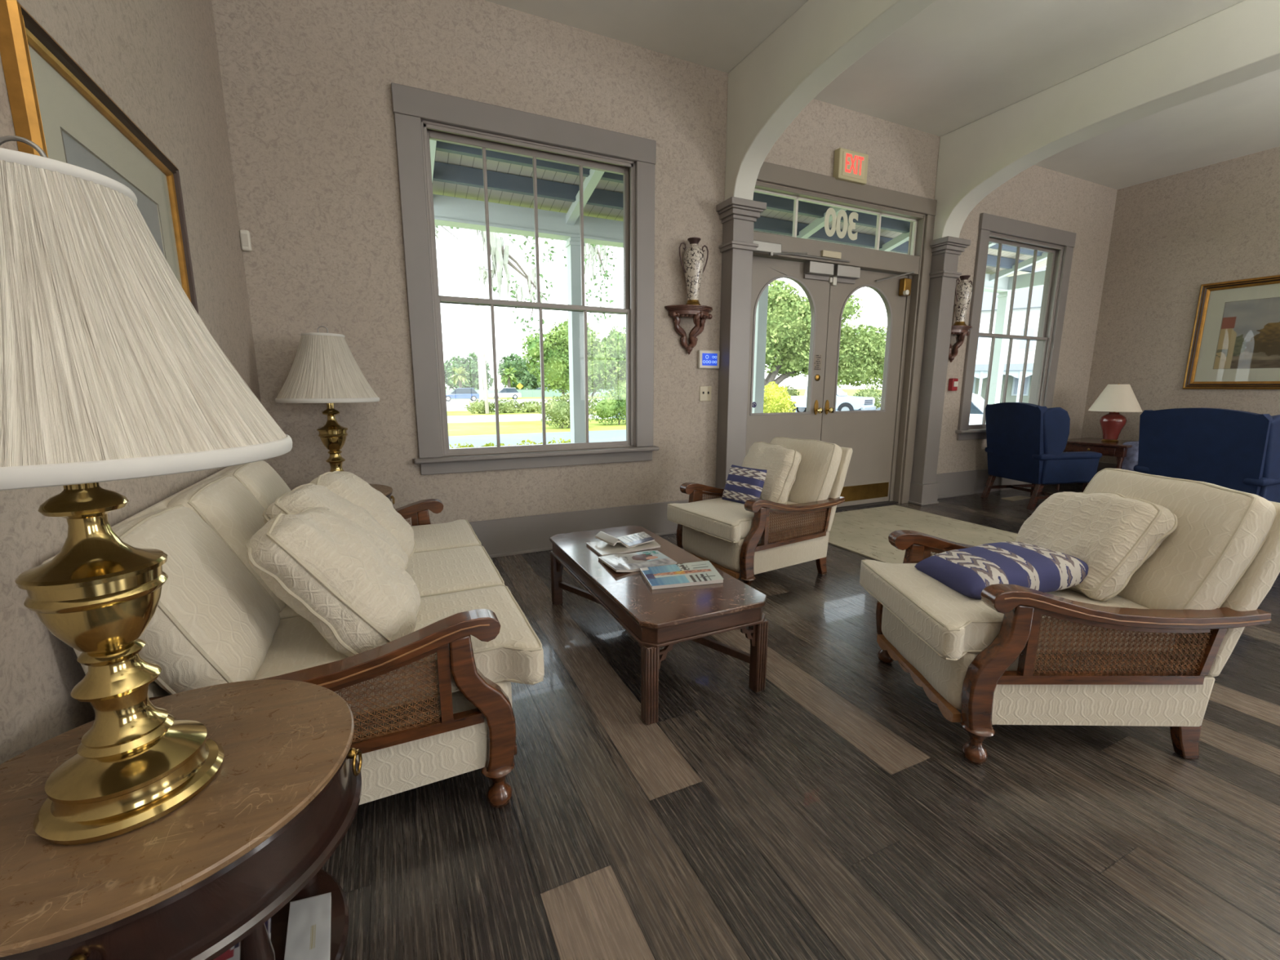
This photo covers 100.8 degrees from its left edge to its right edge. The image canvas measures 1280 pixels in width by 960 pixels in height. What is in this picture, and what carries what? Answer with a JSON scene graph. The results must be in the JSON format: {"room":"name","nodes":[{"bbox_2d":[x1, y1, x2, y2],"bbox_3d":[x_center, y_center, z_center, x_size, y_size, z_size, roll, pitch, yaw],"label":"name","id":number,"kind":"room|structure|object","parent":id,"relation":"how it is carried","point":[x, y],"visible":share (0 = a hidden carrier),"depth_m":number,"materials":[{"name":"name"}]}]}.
{"room":"lobby","nodes":[
{"label":"lobby","id":0,"kind":"room"},
{"bbox_2d":[0,0,268,764],"bbox_3d":[-0.414,-0.376,-0.828,0.150,3.290,8.300,-5,11,-25],"label":"wall","id":1,"kind":"structure","parent":0,"point":[157,61],"depth_m":1.58,"materials":[{"name":"paint"}]},
{"bbox_2d":[0,0,199,315],"bbox_3d":[-1.397,-0.600,1.470,0.036,0.800,0.900,-5,11,-25],"label":"picture frame","id":2,"kind":"object","parent":1,"relation":"attached to","point":[55,105],"visible":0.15,"depth_m":1.26,"materials":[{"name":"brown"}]},
{"bbox_2d":[62,130,164,255],"bbox_3d":[-1.409,-0.599,1.464,0.001,0.460,0.560,-5,11,-25],"label":"print","id":3,"kind":"object","parent":2,"relation":"attached to","point":[77,155],"depth_m":1.38},
{"bbox_2d":[211,0,1117,525],"bbox_3d":[1.603,-1.331,4.547,8.160,3.290,0.150,-5,11,-25],"label":"wall","id":4,"kind":"structure","parent":0,"point":[306,84],"depth_m":3.15,"materials":[{"name":"paint"}]},
{"bbox_2d":[239,229,252,251],"bbox_3d":[-2.026,-1.230,2.720,0.042,0.100,0.033,-5,11,-25],"label":"sensor","id":5,"kind":"object","parent":4,"relation":"attached to","point":[245,237],"visible":1,"depth_m":2.71,"materials":[{"name":"white plastic"}]},
{"bbox_2d":[391,82,658,475],"bbox_3d":[-0.651,-1.161,3.457,1.660,2.160,0.220,-5,11,-25],"label":"window","id":6,"kind":"structure","parent":4,"relation":"in","point":[411,106],"depth_m":3.32,"materials":[{"name":"grey paint"}]},
{"bbox_2d":[468,497,715,558],"bbox_3d":[-0.726,0.371,3.635,2.930,0.258,0.033,-5,11,-25],"label":"baseboard","id":7,"kind":"structure","parent":4,"relation":"attached to","point":[508,536],"depth_m":3.68,"materials":[{"name":"grey paint"}]},
{"bbox_2d":[664,304,712,354],"bbox_3d":[0.384,-1.082,3.836,0.390,0.335,0.158,-5,11,-25],"label":"wall bracket","id":8,"kind":"object","parent":4,"relation":"attached to","point":[677,311],"visible":1,"depth_m":3.81,"materials":[{"name":"brown wood"}]},
{"bbox_2d":[664,304,712,316],"bbox_3d":[0.385,-1.216,3.811,0.390,0.062,0.155,-5,11,-25],"label":"shelf","id":9,"kind":"object","parent":8,"relation":"attached to","point":[679,310],"depth_m":3.76,"materials":[{"name":"brown wood"}]},
{"bbox_2d":[679,237,708,305],"bbox_3d":[0.381,-1.471,3.764,0.202,0.455,0.148,2,10,9],"label":"vase","id":10,"kind":"object","parent":8,"relation":"on","point":[693,267],"visible":0.94,"depth_m":3.71,"materials":[{"name":"white ceramic"}]},
{"bbox_2d":[699,386,711,400],"bbox_3d":[0.503,-0.660,4.047,0.104,0.112,0.014,-5,11,-25],"label":"light switch","id":11,"kind":"object","parent":4,"relation":"attached to","point":[704,391],"visible":1,"depth_m":4.05,"materials":[{"name":"beige plastic"}]},
{"bbox_2d":[697,350,719,368],"bbox_3d":[0.521,-0.911,4.003,0.184,0.136,0.028,-5,11,-25],"label":"panel","id":12,"kind":"object","parent":4,"relation":"attached to","point":[707,359],"visible":1,"depth_m":3.99,"materials":[{"name":"blue plastic"}]},
{"bbox_2d":[715,196,766,497],"bbox_3d":[0.728,-0.798,4.026,0.300,2.420,0.200,-5,11,-25],"label":"column","id":13,"kind":"structure","parent":4,"relation":"attached to","point":[738,215],"depth_m":3.94,"materials":[{"name":"grey paint"}]},
{"bbox_2d":[745,256,830,456],"bbox_3d":[1.194,-0.728,4.438,0.930,2.110,0.116,-5,11,-25],"label":"door","id":14,"kind":"structure","parent":4,"relation":"in","point":[760,427],"depth_m":4.46,"materials":[{"name":"beige paint"}]},
{"bbox_2d":[753,240,807,256],"bbox_3d":[1.042,-1.766,4.059,0.467,0.095,0.120,-2,10,-11],"label":"door closer","id":15,"kind":"object","parent":14,"relation":"attached to","point":[764,247],"depth_m":4.04,"materials":[{"name":"grey metal"}]},
{"bbox_2d":[803,261,834,280],"bbox_3d":[1.477,-1.724,4.370,0.260,0.125,0.070,-5,11,-25],"label":"door closer","id":16,"kind":"object","parent":14,"relation":"attached to","point":[814,270],"visible":1,"depth_m":4.34,"materials":[{"name":"grey metal"}]},
{"bbox_2d":[724,0,937,199],"bbox_3d":[2.400,-1.796,0.268,0.170,0.870,8.000,-5,11,-25],"label":"ceiling arch","id":17,"kind":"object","parent":4,"relation":"attached to","point":[771,86],"depth_m":3.19,"materials":[{"name":"paint"}]},
{"bbox_2d":[821,249,841,258],"bbox_3d":[1.569,-1.848,4.341,0.200,0.050,0.022,-5,11,-25],"label":"sensor","id":18,"kind":"object","parent":4,"relation":"attached to","point":[828,254],"visible":1,"depth_m":4.33,"materials":[{"name":"beige plastic"}]},
{"bbox_2d":[754,188,917,255],"bbox_3d":[1.632,-2.121,4.419,1.920,0.324,0.030,-5,11,-25],"label":"window","id":19,"kind":"structure","parent":4,"relation":"in","point":[836,219],"depth_m":4.43,"materials":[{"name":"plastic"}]},
{"bbox_2d":[752,161,937,511],"bbox_3d":[1.681,-1.074,4.614,2.079,2.769,0.180,-5,11,-25],"label":"trim","id":20,"kind":"structure","parent":4,"relation":"attached to","point":[868,260],"depth_m":4.67,"materials":[{"name":"beige paint"}]},
{"bbox_2d":[832,147,868,185],"bbox_3d":[1.697,-2.515,4.258,0.310,0.220,0.068,-5,11,-25],"label":"exit sign","id":21,"kind":"object","parent":4,"relation":"attached to","point":[849,166],"visible":1,"depth_m":4.22,"materials":[{"name":"beige"}]},
{"bbox_2d":[820,270,907,506],"bbox_3d":[2.040,-0.797,4.832,0.929,2.110,0.116,-5,11,-25],"label":"door","id":22,"kind":"structure","parent":4,"relation":"in","point":[869,434],"depth_m":4.91,"materials":[{"name":"beige paint"}]},
{"bbox_2d":[831,264,860,284],"bbox_3d":[1.748,-1.746,4.497,0.260,0.125,0.070,-5,11,-25],"label":"door closer","id":23,"kind":"object","parent":22,"relation":"attached to","point":[843,273],"visible":0.97,"depth_m":4.47,"materials":[{"name":"grey metal"}]},
{"bbox_2d":[875,271,914,296],"bbox_3d":[2.284,-1.760,4.723,0.407,0.199,0.117,-5,11,-25],"label":"door closer","id":24,"kind":"object","parent":22,"relation":"attached to","point":[904,289],"depth_m":4.78,"materials":[{"name":"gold metal"}]},
{"bbox_2d":[907,235,970,505],"bbox_3d":[2.785,-0.965,4.983,0.310,2.420,0.200,-5,11,-25],"label":"column","id":25,"kind":"structure","parent":4,"relation":"attached to","point":[945,251],"depth_m":4.94,"materials":[{"name":"grey paint"}]},
{"bbox_2d":[948,325,973,362],"bbox_3d":[3.047,-1.298,5.075,0.390,0.335,0.158,-5,11,-25],"label":"wall bracket","id":26,"kind":"object","parent":4,"relation":"attached to","point":[962,331],"visible":0.73,"depth_m":5.03,"materials":[{"name":"brown wood"}]},
{"bbox_2d":[951,325,973,333],"bbox_3d":[3.048,-1.432,5.050,0.390,0.062,0.155,-5,11,-25],"label":"shelf","id":27,"kind":"object","parent":26,"relation":"attached to","point":[955,329],"depth_m":4.99,"materials":[{"name":"brown wood"}]},
{"bbox_2d":[953,275,972,325],"bbox_3d":[3.044,-1.687,5.002,0.202,0.455,0.148,2,10,9],"label":"vase","id":28,"kind":"object","parent":26,"relation":"on","point":[963,290],"visible":0.91,"depth_m":4.96,"materials":[{"name":"white ceramic"}]},
{"bbox_2d":[935,468,1031,498],"bbox_3d":[4.098,-0.021,5.879,2.720,0.258,0.033,-5,11,-25],"label":"baseboard","id":29,"kind":"structure","parent":4,"relation":"attached to","point":[953,484],"depth_m":5.55,"materials":[{"name":"grey paint"}]},
{"bbox_2d":[955,212,1076,440],"bbox_3d":[3.924,-1.532,5.585,1.630,2.160,0.220,-5,11,-25],"label":"window","id":30,"kind":"structure","parent":4,"relation":"in","point":[989,224],"depth_m":5.56,"materials":[{"name":"grey paint"}]},
{"bbox_2d":[933,0,1279,239],"bbox_3d":[4.446,-1.962,1.220,0.225,0.870,8.000,-5,11,-25],"label":"ceiling arch","id":31,"kind":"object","parent":4,"relation":"attached to","point":[1237,43],"depth_m":3.62,"materials":[{"name":"paint"}]},
{"bbox_2d":[321,483,1279,959],"bbox_3d":[3.328,0.943,1.237,8.360,0.020,8.260,-5,11,-25],"label":"floor","id":32,"kind":"structure","parent":0,"point":[833,810],"depth_m":1.40,"materials":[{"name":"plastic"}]},
{"bbox_2d":[0,679,362,959],"bbox_3d":[-0.733,0.714,0.852,0.536,0.548,0.536,-4,11,-21],"label":"table","id":33,"kind":"object","parent":32,"relation":"on","point":[203,878],"visible":0.76,"depth_m":0.71,"materials":[{"name":"brown wood"}]},
{"bbox_2d":[0,135,292,844],"bbox_3d":[-0.729,0.025,0.694,0.471,0.866,0.471,5,11,27],"label":"table lamp","id":34,"kind":"object","parent":33,"relation":"on","point":[109,371],"visible":1,"depth_m":0.63,"materials":[{"name":"fabric"}]},
{"bbox_2d":[213,917,271,959],"bbox_3d":[-0.736,0.806,0.903,0.179,0.007,0.102,-6,12,-31],"label":"magazine","id":35,"kind":"object","parent":33,"relation":"on","point":[233,953],"visible":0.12,"depth_m":0.90,"materials":[{"name":"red paper"}]},
{"bbox_2d":[284,892,331,959],"bbox_3d":[-0.582,0.800,0.931,0.067,0.009,0.165,-5,11,-28],"label":"magazine","id":36,"kind":"object","parent":33,"relation":"on","point":[308,926],"visible":1,"depth_m":0.94,"materials":[{"name":"white paper"}]},
{"bbox_2d":[270,868,349,959],"bbox_3d":[-0.733,0.828,0.872,0.446,0.022,0.446,-4,11,-21],"label":"shelf","id":37,"kind":"object","parent":33,"relation":"attached to","point":[322,882],"depth_m":0.97,"materials":[{"name":"black wood"}]},
{"bbox_2d":[40,460,544,808],"bbox_3d":[-1.009,0.384,1.911,0.946,0.830,1.588,-5,11,-25],"label":"sofa","id":38,"kind":"object","parent":32,"relation":"on","point":[430,704],"visible":0.6,"depth_m":1.34,"materials":[{"name":"fabric"}]},
{"bbox_2d":[111,506,279,694],"bbox_3d":[-1.097,0.293,1.302,0.284,0.429,0.494,-5,11,-25],"label":"cushion","id":39,"kind":"object","parent":38,"relation":"on","point":[214,622],"depth_m":1.20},
{"bbox_2d":[166,475,286,610],"bbox_3d":[-1.306,0.215,1.740,0.284,0.429,0.490,-5,11,-25],"label":"cushion","id":40,"kind":"object","parent":38,"relation":"on","point":[226,504],"depth_m":1.59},
{"bbox_2d":[219,460,290,509],"bbox_3d":[-1.517,0.138,2.173,0.283,0.430,0.493,-5,11,-25],"label":"cushion","id":41,"kind":"object","parent":38,"relation":"on","point":[260,478],"depth_m":2.04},
{"bbox_2d":[245,506,420,657],"bbox_3d":[-0.798,0.270,1.442,0.367,0.402,0.341,-2,10,-10],"label":"pillow","id":42,"kind":"object","parent":38,"relation":"on","point":[323,565],"visible":0.9,"depth_m":1.31,"materials":[{"name":"beige fabric"}]},
{"bbox_2d":[262,483,408,570],"bbox_3d":[-0.993,0.202,1.764,0.375,0.376,0.333,-1,10,-4],"label":"pillow","id":43,"kind":"object","parent":38,"relation":"on","point":[301,497],"visible":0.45,"depth_m":1.74,"materials":[{"name":"beige fabric"}]},
{"bbox_2d":[309,471,416,558],"bbox_3d":[-1.106,0.164,2.125,0.358,0.404,0.328,-2,10,-10],"label":"pillow","id":44,"kind":"object","parent":38,"relation":"on","point":[346,485],"visible":0.46,"depth_m":2.07,"materials":[{"name":"beige fabric"}]},
{"bbox_2d":[279,545,504,617],"bbox_3d":[-0.914,0.403,1.960,0.734,0.132,0.513,-5,11,-25],"label":"seat cushion","id":45,"kind":"object","parent":38,"relation":"on","point":[447,570],"depth_m":1.96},
{"bbox_2d":[253,586,544,711],"bbox_3d":[-0.694,0.485,1.501,0.733,0.132,0.511,-5,11,-25],"label":"seat cushion","id":46,"kind":"object","parent":38,"relation":"on","point":[484,675],"depth_m":1.38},
{"bbox_2d":[410,519,481,551],"bbox_3d":[-1.133,0.321,2.417,0.735,0.133,0.511,-5,11,-25],"label":"seat cushion","id":47,"kind":"object","parent":38,"relation":"on","point":[428,536],"depth_m":2.43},
{"bbox_2d":[368,484,395,509],"bbox_3d":[-1.616,0.344,2.887,0.536,0.560,0.536,-5,11,-25],"label":"table","id":48,"kind":"object","parent":32,"relation":"on","point":[387,491],"visible":0.1,"depth_m":2.95,"materials":[{"name":"brown wood"}]},
{"bbox_2d":[275,325,379,471],"bbox_3d":[-1.621,-0.360,2.776,0.471,0.866,0.471,2,10,12],"label":"table lamp","id":49,"kind":"object","parent":48,"relation":"on","point":[324,369],"visible":0.87,"depth_m":2.62,"materials":[{"name":"fabric"}]},
{"bbox_2d":[549,525,768,724],"bbox_3d":[0.004,0.540,2.368,0.524,0.365,1.170,-5,11,-25],"label":"coffee table","id":50,"kind":"object","parent":32,"relation":"on","point":[655,619],"visible":0.9,"depth_m":1.95,"materials":[{"name":"brown wood"}]},
{"bbox_2d":[586,540,661,555],"bbox_3d":[-0.068,0.315,2.560,0.335,0.009,0.215,-5,11,-25],"label":"magazine","id":51,"kind":"object","parent":50,"relation":"on","point":[602,548],"visible":0.56,"depth_m":2.51,"materials":[{"name":"white paper"}]},
{"bbox_2d":[595,530,654,547],"bbox_3d":[-0.068,0.281,2.573,0.260,0.049,0.170,-5,11,-25],"label":"magazine","id":52,"kind":"object","parent":51,"relation":"on","point":[633,540],"visible":1,"depth_m":2.56,"materials":[{"name":"white paper"}]},
{"bbox_2d":[598,550,676,572],"bbox_3d":[-0.011,0.349,2.326,0.295,0.023,0.232,-5,11,-25],"label":"magazine","id":53,"kind":"object","parent":50,"relation":"on","point":[633,562],"visible":1,"depth_m":2.31,"materials":[{"name":"white paper"}]},
{"bbox_2d":[640,560,724,589],"bbox_3d":[0.172,0.384,2.158,0.323,0.015,0.227,-3,10,-14],"label":"magazine","id":54,"kind":"object","parent":50,"relation":"on","point":[703,572],"visible":1,"depth_m":2.12,"materials":[{"name":"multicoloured paper"}]},
{"bbox_2d":[666,436,853,586],"bbox_3d":[0.726,0.165,3.233,0.965,0.802,0.652,-6,12,-32],"label":"armchair","id":55,"kind":"object","parent":32,"relation":"on","point":[757,535],"visible":0.76,"depth_m":3.07,"materials":[{"name":"fabric"}]},
{"bbox_2d":[666,497,814,542],"bbox_3d":[0.617,0.206,3.169,0.706,0.129,0.604,-6,12,-32],"label":"seat cushion","id":56,"kind":"object","parent":55,"relation":"on","point":[726,521],"depth_m":2.96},
{"bbox_2d":[721,464,766,503],"bbox_3d":[0.632,0.034,3.218,0.139,0.220,0.272,-7,13,-36],"label":"pillow","id":57,"kind":"object","parent":55,"relation":"on","point":[743,484],"visible":0.86,"depth_m":3.16,"materials":[{"name":"blue fabric"}]},
{"bbox_2d":[741,441,801,503],"bbox_3d":[0.794,-0.038,3.309,0.267,0.382,0.406,-8,13,-37],"label":"pillow","id":58,"kind":"object","parent":55,"relation":"on","point":[781,463],"visible":0.65,"depth_m":3.17,"materials":[{"name":"beige fabric"}]},
{"bbox_2d":[770,436,841,503],"bbox_3d":[0.998,-0.050,3.370,0.254,0.420,0.541,-6,12,-32],"label":"cushion","id":59,"kind":"object","parent":55,"relation":"on","point":[818,479],"depth_m":3.18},
{"bbox_2d":[828,505,1017,563],"bbox_3d":[2.249,0.477,3.759,1.490,0.008,2.250,-5,11,-25],"label":"rug","id":60,"kind":"object","parent":32,"relation":"on","point":[865,532],"visible":0.3,"depth_m":4.19,"materials":[{"name":"beige carpet"}]},
{"bbox_2d":[981,402,1102,510],"bbox_3d":[3.879,-0.264,5.163,0.758,0.980,0.664,-2,10,-11],"label":"chair","id":61,"kind":"object","parent":32,"relation":"on","point":[1026,442],"visible":0.93,"depth_m":4.93,"materials":[{"name":"blue fabric"}]},
{"bbox_2d":[859,467,1279,764],"bbox_3d":[1.389,0.398,1.842,1.005,0.836,0.680,0,10,0],"label":"armchair","id":62,"kind":"object","parent":32,"relation":"on","point":[1150,654],"visible":0.79,"depth_m":1.58,"materials":[{"name":"fabric"}]},
{"bbox_2d":[914,541,1088,599],"bbox_3d":[1.255,0.311,1.847,0.428,0.165,0.319,-1,10,-4],"label":"pillow","id":63,"kind":"object","parent":62,"relation":"on","point":[967,571],"visible":0.83,"depth_m":1.73,"materials":[{"name":"blue fabric"}]},
{"bbox_2d":[859,560,1175,658],"bbox_3d":[1.254,0.427,1.847,0.735,0.134,0.630,0,10,0],"label":"seat cushion","id":64,"kind":"object","parent":62,"relation":"on","point":[954,624],"depth_m":1.59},
{"bbox_2d":[1014,491,1177,601],"bbox_3d":[1.546,0.214,1.853,0.288,0.354,0.427,0,10,-3],"label":"pillow","id":65,"kind":"object","parent":62,"relation":"on","point":[1114,534],"visible":0.79,"depth_m":1.70,"materials":[{"name":"beige fabric"}]},
{"bbox_2d":[1084,468,1275,609],"bbox_3d":[1.726,0.205,1.807,0.265,0.438,0.564,0,10,0],"label":"cushion","id":66,"kind":"object","parent":62,"relation":"on","point":[1222,544],"depth_m":1.58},
{"bbox_2d":[1055,437,1134,489],"bbox_3d":[4.993,-0.143,5.717,0.680,0.552,0.640,-5,11,-25],"label":"side table","id":67,"kind":"object","parent":32,"relation":"on","point":[1118,450],"visible":0.34,"depth_m":5.51,"materials":[{"name":"brown wood"}]},
{"bbox_2d":[1088,383,1142,442],"bbox_3d":[5.007,-0.710,5.588,0.430,0.610,0.430,-5,11,-25],"label":"lamp","id":68,"kind":"object","parent":67,"relation":"on","point":[1117,398],"visible":1,"depth_m":5.51,"materials":[{"name":"red ceramic"}]},
{"bbox_2d":[1121,440,1138,471],"bbox_3d":[5.689,-0.103,4.620,0.830,0.860,2.140,-5,11,-25],"label":"settee","id":69,"kind":"object","parent":32,"relation":"on","point":[1131,460],"visible":0.05,"depth_m":5.29,"materials":[{"name":"blue fabric"}]},
{"bbox_2d":[1133,408,1279,502],"bbox_3d":[4.320,-0.053,3.984,0.758,0.980,0.744,-4,11,-23],"label":"sofa","id":70,"kind":"object","parent":32,"relation":"on","point":[1236,450],"visible":0.81,"depth_m":3.73,"materials":[{"name":"blue fabric"}]},
{"bbox_2d":[484,0,1279,189],"bbox_3d":[3.346,-2.360,0.621,8.460,0.120,8.300,-5,11,-25],"label":"ceiling","id":71,"kind":"structure","parent":0,"point":[954,64],"depth_m":3.53,"materials":[{"name":"paint"}]},
{"bbox_2d":[1080,146,1279,463],"bbox_3d":[7.100,-0.986,2.667,0.150,3.290,8.300,-5,11,-25],"label":"wall","id":72,"kind":"structure","parent":0,"point":[1173,235],"depth_m":5.55,"materials":[{"name":"paint"}]},
{"bbox_2d":[1182,275,1279,389],"bbox_3d":[5.959,-1.354,4.834,0.036,1.040,1.360,-5,11,-25],"label":"picture frame","id":73,"kind":"object","parent":72,"relation":"attached to","point":[1235,343],"visible":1,"depth_m":5.16,"materials":[{"name":"brown"}]},
{"bbox_2d":[1213,297,1279,368],"bbox_3d":[5.971,-1.355,4.840,0.001,0.640,0.960,-5,11,-25],"label":"print","id":74,"kind":"object","parent":73,"relation":"attached to","point":[1250,334],"depth_m":5.08},
{"label":"outside","id":75,"kind":"structure","parent":0,"visible":0},
{"bbox_2d":[446,397,880,411],"bbox_3d":[65.663,-14.692,94.023,320.000,0.100,32.000,-5,11,-25],"label":"street","id":76,"kind":"structure","parent":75,"point":[453,405],"depth_m":57.52,"materials":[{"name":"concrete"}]},
{"bbox_2d":[445,387,479,401],"bbox_3d":[-21.591,-10.266,63.638,4.608,1.565,1.836,-4,11,-21],"label":"car","id":77,"kind":"object","parent":76,"relation":"on","point":[470,393],"visible":0.84,"depth_m":62.99,"materials":[{"name":"blue paint"}]},
{"bbox_2d":[466,293,489,400],"bbox_3d":[-16.494,-13.383,54.290,2.200,11.000,0.400,-5,11,-25],"label":"street lamp","id":78,"kind":"object","parent":76,"relation":"on","point":[477,330],"visible":0.87,"depth_m":54.12,"materials":[{"name":"beige"}]},
{"bbox_2d":[488,387,521,399],"bbox_3d":[-18.521,-11.874,72.687,4.208,1.565,1.836,-3,11,-18],"label":"car","id":79,"kind":"object","parent":76,"relation":"on","point":[512,393],"visible":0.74,"depth_m":72.03,"materials":[{"name":"white paint"}]},
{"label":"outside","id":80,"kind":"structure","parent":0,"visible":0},
{"bbox_2d":[447,413,610,422],"bbox_3d":[-29.857,-1.847,21.074,84.000,0.100,6.400,-5,11,-25],"label":"footpath","id":81,"kind":"structure","parent":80,"point":[455,419],"depth_m":30.66,"materials":[{"name":"concrete"}]},
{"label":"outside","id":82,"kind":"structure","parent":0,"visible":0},
{"bbox_2d":[590,407,880,419],"bbox_3d":[23.927,-3.967,33.459,48.000,0.100,27.600,-5,11,-25],"label":"forecourt","id":83,"kind":"structure","parent":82,"point":[879,408],"depth_m":41.55,"materials":[{"name":"concrete"}]},
{"bbox_2d":[763,381,797,413],"bbox_3d":[7.407,-4.127,28.245,2.283,2.248,1.688,-5,11,-25],"label":"shrub","id":84,"kind":"object","parent":83,"relation":"on","point":[775,401],"visible":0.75,"depth_m":27.70,"materials":[{"name":"yellow plant"}]},
{"bbox_2d":[787,386,875,412],"bbox_3d":[11.648,-4.998,33.362,5.669,1.930,2.360,10,14,43],"label":"pickup truck","id":85,"kind":"object","parent":83,"relation":"on","point":[844,402],"visible":0.54,"depth_m":31.75,"materials":[{"name":"silver metal"}]},
{"bbox_2d":[968,393,984,424],"bbox_3d":[12.091,-2.486,20.177,1.836,1.615,4.608,-9,13,-40],"label":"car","id":86,"kind":"object","parent":83,"relation":"on","point":[977,401],"visible":0.02,"depth_m":19.06,"materials":[{"name":"white paint"}]},
{"bbox_2d":[972,266,1045,403],"bbox_3d":[41.008,-13.072,49.111,23.600,12.400,10.500,7,12,32],"label":"house","id":87,"kind":"structure","parent":83,"relation":"on","point":[1020,299],"depth_m":49.73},
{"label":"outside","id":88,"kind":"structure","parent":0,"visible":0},
{"bbox_2d":[446,388,881,435],"bbox_3d":[33.579,-26.657,160.918,320.000,0.100,253.700,-5,11,-25],"label":"lawn","id":89,"kind":"structure","parent":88,"point":[533,426],"depth_m":25.19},
{"bbox_2d":[447,366,469,387],"bbox_3d":[-26.834,-14.569,78.965,3.819,4.653,2.980,-5,11,-25],"label":"palm tree","id":90,"kind":"object","parent":89,"relation":"on","point":[460,371],"visible":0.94,"depth_m":78.42,"materials":[{"name":"green plant"}]},
{"bbox_2d":[444,354,475,390],"bbox_3d":[-32.070,-18.383,93.240,6.588,7.122,5.097,-5,11,-25],"label":"tree","id":91,"kind":"object","parent":89,"relation":"on","point":[456,362],"visible":0.52,"depth_m":91.97,"materials":[{"name":"green plant"}]},
{"bbox_2d":[460,351,493,390],"bbox_3d":[-29.361,-18.964,94.464,6.588,7.844,5.223,-5,11,-25],"label":"tree","id":92,"kind":"object","parent":89,"relation":"on","point":[473,361],"visible":0.44,"depth_m":93.18,"materials":[{"name":"green plant"}]},
{"bbox_2d":[480,331,488,413],"bbox_3d":[-10.370,-7.121,35.319,0.347,5.355,0.260,-5,11,-25],"label":"wooden pole","id":93,"kind":"object","parent":89,"relation":"on","point":[482,333],"visible":1,"depth_m":35.22,"materials":[{"name":"beige"}]},
{"bbox_2d":[464,398,549,413],"bbox_3d":[-8.382,-5.174,37.168,7.653,1.216,1.203,-5,11,-25],"label":"hedge","id":94,"kind":"object","parent":89,"relation":"on","point":[509,406],"visible":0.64,"depth_m":36.55,"materials":[{"name":"green plant"}]},
{"bbox_2d":[498,365,518,387],"bbox_3d":[-20.326,-15.257,82.037,3.264,4.951,3.572,-5,11,-25],"label":"palm tree","id":95,"kind":"object","parent":89,"relation":"on","point":[508,377],"visible":0.91,"depth_m":81.76,"materials":[{"name":"green plant"}]},
{"bbox_2d":[448,437,570,448],"bbox_3d":[-2.088,0.084,6.829,2.924,1.191,0.749,-5,11,-25],"label":"hedge","id":96,"kind":"object","parent":89,"relation":"on","point":[561,439],"visible":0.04,"depth_m":6.92,"materials":[{"name":"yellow plant"}]},
{"bbox_2d":[497,351,533,390],"bbox_3d":[-21.798,-18.491,92.551,6.338,7.612,4.979,-5,11,-25],"label":"tree","id":97,"kind":"object","parent":89,"relation":"on","point":[524,379],"visible":0.71,"depth_m":91.54,"materials":[{"name":"green plant"}]},
{"bbox_2d":[435,225,617,338],"bbox_3d":[-5.553,-4.367,11.159,12.029,8.479,1.100,-5,11,-25],"label":"tree","id":98,"kind":"object","parent":89,"relation":"on","point":[500,255],"visible":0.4,"depth_m":12.38,"materials":[{"name":"green plant"}]},
{"bbox_2d":[445,389,622,397],"bbox_3d":[-0.662,-14.650,89.184,64.028,1.300,0.054,-5,11,-25],"label":"fence","id":99,"kind":"object","parent":89,"relation":"on","point":[525,393],"visible":0.13,"depth_m":82.06,"materials":[{"name":"grey"}]},
{"bbox_2d":[537,392,597,428],"bbox_3d":[-3.243,-3.167,23.732,2.752,1.738,1.406,-5,11,-25],"label":"shrub","id":100,"kind":"object","parent":89,"relation":"on","point":[558,411],"visible":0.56,"depth_m":23.33,"materials":[{"name":"green plant"}]},
{"bbox_2d":[521,318,626,403],"bbox_3d":[-2.529,-6.305,30.307,8.541,5.629,2.940,-5,11,-28],"label":"round tree","id":101,"kind":"object","parent":89,"relation":"on","point":[606,357],"visible":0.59,"depth_m":29.08,"materials":[{"name":"green plant"}]},
{"bbox_2d":[588,382,626,425],"bbox_3d":[-0.636,-3.724,26.044,4.132,2.231,1.609,-5,11,-25],"label":"shrub","id":102,"kind":"object","parent":89,"relation":"on","point":[611,406],"visible":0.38,"depth_m":25.40,"materials":[{"name":"green plant"}]},
{"bbox_2d":[763,280,887,403],"bbox_3d":[15.228,-11.569,46.079,22.287,10.659,8.023,-6,12,-32],"label":"tree","id":103,"kind":"object","parent":89,"relation":"on","point":[861,350],"visible":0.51,"depth_m":43.55,"materials":[{"name":"green plant"}]},
{"bbox_2d":[780,383,881,408],"bbox_3d":[16.829,-7.045,44.283,12.290,2.695,2.963,3,10,15],"label":"shrub","id":104,"kind":"object","parent":89,"relation":"on","point":[871,393],"visible":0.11,"depth_m":43.32,"materials":[{"name":"green plant"}]},
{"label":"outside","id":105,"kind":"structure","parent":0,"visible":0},
{"bbox_2d":[448,429,626,448],"bbox_3d":[83.082,-8.184,57.706,320.000,0.100,7.600,-5,11,-25],"label":"street","id":106,"kind":"structure","parent":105,"point":[513,439],"depth_m":19.23,"materials":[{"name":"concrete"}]},
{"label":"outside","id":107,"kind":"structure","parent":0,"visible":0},
{"bbox_3d":[-0.253,0.393,5.487,16.100,0.100,2.540,-5,11,-25],"label":"footing","id":108,"kind":"object","parent":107,"visible":0},
{"bbox_2d":[429,139,1048,448],"bbox_3d":[-0.200,-1.578,5.267,16.300,3.838,2.750,-5,11,-25],"label":"porch","id":109,"kind":"object","parent":108,"relation":"on","point":[457,171],"visible":0.11,"depth_m":5.91,"materials":[{"name":"paint"}]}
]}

